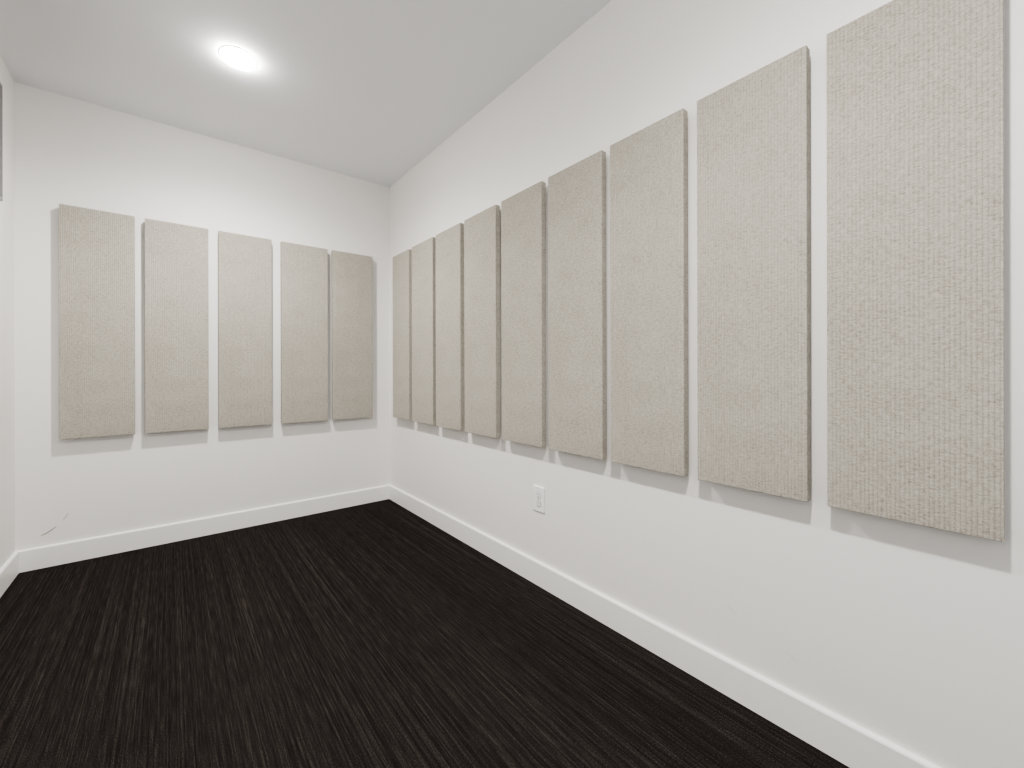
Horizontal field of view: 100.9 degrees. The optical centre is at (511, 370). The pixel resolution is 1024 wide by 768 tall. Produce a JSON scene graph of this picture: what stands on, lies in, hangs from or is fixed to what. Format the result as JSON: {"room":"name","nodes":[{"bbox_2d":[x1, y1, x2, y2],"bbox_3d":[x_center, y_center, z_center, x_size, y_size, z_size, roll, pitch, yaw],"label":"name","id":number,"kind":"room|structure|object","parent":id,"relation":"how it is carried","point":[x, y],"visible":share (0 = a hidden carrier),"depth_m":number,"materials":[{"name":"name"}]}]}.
{"room":"studio","nodes":[
{"label":"studio","id":0,"kind":"room"},
{"bbox_2d":[0,56,14,567],"bbox_3d":[-1.191,-0.218,0.422,0.120,2.440,4.220,0,0,-39],"label":"wall","id":1,"kind":"structure","parent":0,"point":[7,206],"depth_m":2.01,"materials":[{"name":"paint"}]},
{"bbox_2d":[0,82,2,200],"bbox_3d":[-1.995,-1.017,1.528,0.021,0.520,0.920,0,0,-39],"label":"display","id":2,"kind":"object","parent":1,"relation":"attached to","point":[1,86],"visible":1,"depth_m":1.87,"materials":[{"name":"clear glass"}]},
{"bbox_2d":[0,552,18,597],"bbox_3d":[-1.176,0.947,0.513,0.014,0.108,4.066,0,0,-39],"label":"baseboard","id":3,"kind":"structure","parent":1,"relation":"attached to","point":[9,570],"depth_m":1.98,"materials":[{"name":"paint"}]},
{"bbox_2d":[14,82,389,550],"bbox_3d":[-1.752,-0.218,2.758,2.181,2.440,0.120,0,0,-39],"label":"wall","id":4,"kind":"structure","parent":0,"point":[68,150],"depth_m":2.48,"materials":[{"name":"paint"}]},
{"bbox_2d":[59,204,134,439],"bbox_3d":[-2.220,-0.252,2.273,0.289,1.209,0.046,0,0,-39],"label":"wall panel","id":5,"kind":"object","parent":4,"relation":"attached to","point":[97,247],"visible":1,"depth_m":2.25,"materials":[{"name":"fabric"}]},
{"bbox_2d":[145,218,208,432],"bbox_3d":[-1.961,-0.253,2.483,0.291,1.209,0.046,0,0,-39],"label":"wall panel","id":6,"kind":"object","parent":4,"relation":"attached to","point":[176,255],"visible":1,"depth_m":2.46,"materials":[{"name":"fabric"}]},
{"bbox_2d":[15,485,388,572],"bbox_3d":[-1.708,0.948,2.706,1.941,0.108,0.014,0,0,-39],"label":"baseboard","id":7,"kind":"structure","parent":4,"relation":"attached to","point":[41,557],"depth_m":2.50,"materials":[{"name":"paint"}]},
{"bbox_2d":[218,231,271,427],"bbox_3d":[-1.697,-0.254,2.696,0.287,1.209,0.046,0,0,-39],"label":"wall panel","id":8,"kind":"object","parent":4,"relation":"attached to","point":[244,261],"visible":1,"depth_m":2.67,"materials":[{"name":"fabric"}]},
{"bbox_2d":[280,241,327,423],"bbox_3d":[-1.428,-0.254,2.913,0.292,1.209,0.046,0,0,-39],"label":"wall panel","id":9,"kind":"object","parent":4,"relation":"attached to","point":[304,269],"visible":1,"depth_m":2.89,"materials":[{"name":"fabric"}]},
{"bbox_2d":[331,250,372,419],"bbox_3d":[-1.176,-0.255,3.116,0.291,1.209,0.046,0,0,-39],"label":"wall panel","id":10,"kind":"object","parent":4,"relation":"attached to","point":[351,274],"visible":1,"depth_m":3.09,"materials":[{"name":"fabric"}]},
{"bbox_2d":[0,0,611,186],"bbox_3d":[-0.429,-1.490,1.116,2.181,0.100,4.340,0,0,-39],"label":"ceiling","id":11,"kind":"structure","parent":0,"point":[367,90],"depth_m":1.96,"materials":[{"name":"paint"}]},
{"bbox_2d":[218,46,256,69],"bbox_3d":[-1.260,-1.428,1.946,0.150,0.021,0.150,0,0,-39],"label":"recessed light","id":12,"kind":"object","parent":11,"relation":"in","point":[236,57],"visible":1,"depth_m":1.92,"materials":[{"name":"white"}]},
{"bbox_2d":[0,499,849,767],"bbox_3d":[-0.424,1.050,1.116,2.181,0.100,4.340,0,0,-39],"label":"floor","id":13,"kind":"structure","parent":0,"point":[368,635],"depth_m":1.42,"materials":[{"name":"carpet"}]},
{"bbox_2d":[389,0,1023,767],"bbox_3d":[0.413,-0.222,1.717,0.120,2.440,4.220,0,0,-39],"label":"wall","id":14,"kind":"structure","parent":0,"point":[912,635],"depth_m":1.28,"materials":[{"name":"paint"}]},
{"bbox_2d":[393,249,411,419],"bbox_3d":[-0.789,-0.252,3.073,0.046,1.196,0.277,0,0,-39],"label":"wall panel","id":15,"kind":"object","parent":14,"relation":"attached to","point":[402,262],"visible":1,"depth_m":3.03,"materials":[{"name":"fabric"}]},
{"bbox_2d":[412,237,435,424],"bbox_3d":[-0.580,-0.252,2.814,0.046,1.196,0.298,0,0,-39],"label":"wall panel","id":16,"kind":"object","parent":14,"relation":"attached to","point":[424,253],"visible":0.99,"depth_m":2.77,"materials":[{"name":"fabric"}]},
{"bbox_2d":[436,223,464,430],"bbox_3d":[-0.370,-0.253,2.554,0.046,1.196,0.290,0,0,-39],"label":"wall panel","id":17,"kind":"object","parent":14,"relation":"attached to","point":[450,403],"visible":1,"depth_m":2.51,"materials":[{"name":"fabric"}]},
{"bbox_2d":[464,205,499,437],"bbox_3d":[-0.159,-0.253,2.293,0.046,1.196,0.298,0,0,-39],"label":"wall panel","id":18,"kind":"object","parent":14,"relation":"attached to","point":[481,230],"visible":1,"depth_m":2.25,"materials":[{"name":"fabric"}]},
{"bbox_2d":[501,181,545,446],"bbox_3d":[0.056,-0.253,2.026,0.046,1.196,0.297,0,0,-39],"label":"wall panel","id":19,"kind":"object","parent":14,"relation":"attached to","point":[523,214],"visible":1,"depth_m":1.99,"materials":[{"name":"fabric"}]},
{"bbox_2d":[533,485,544,512],"bbox_3d":[0.124,0.598,1.974,0.009,0.116,0.074,0,0,-39],"label":"electrical outlet","id":20,"kind":"object","parent":14,"relation":"attached to","point":[538,492],"visible":1,"depth_m":1.97,"materials":[{"name":"plastic"}]},
{"bbox_2d":[536,492,540,506],"bbox_3d":[0.122,0.598,1.972,0.003,0.065,0.032,0,0,-39],"label":"receptacle","id":21,"kind":"object","parent":20,"relation":"attached to","point":[538,494],"depth_m":1.97,"materials":[{"name":"plastic"}]},
{"bbox_2d":[548,150,606,459],"bbox_3d":[0.270,-0.254,1.761,0.046,1.196,0.299,0,0,-39],"label":"wall panel","id":22,"kind":"object","parent":14,"relation":"attached to","point":[577,352],"visible":1,"depth_m":1.72,"materials":[{"name":"fabric"}]},
{"bbox_2d":[610,108,687,476],"bbox_3d":[0.481,-0.254,1.500,0.046,1.196,0.296,0,0,-39],"label":"wall panel","id":23,"kind":"object","parent":14,"relation":"attached to","point":[649,166],"visible":1,"depth_m":1.47,"materials":[{"name":"fabric"}]},
{"bbox_2d":[389,485,939,767],"bbox_3d":[0.324,0.944,1.724,0.014,0.108,4.066,0,0,-39],"label":"baseboard","id":24,"kind":"structure","parent":14,"relation":"attached to","point":[845,741],"depth_m":1.35,"materials":[{"name":"paint"}]},
{"bbox_2d":[697,45,810,501],"bbox_3d":[0.695,-0.255,1.235,0.046,1.196,0.297,0,0,-39],"label":"wall panel","id":25,"kind":"object","parent":14,"relation":"attached to","point":[754,381],"visible":1,"depth_m":1.20,"materials":[{"name":"fabric"}]},
{"bbox_2d":[826,0,1004,541],"bbox_3d":[0.907,-0.255,0.972,0.046,1.196,0.293,0,0,-39],"label":"wall panel","id":26,"kind":"object","parent":14,"relation":"attached to","point":[916,272],"visible":1,"depth_m":0.94,"materials":[{"name":"fabric"}]}
]}

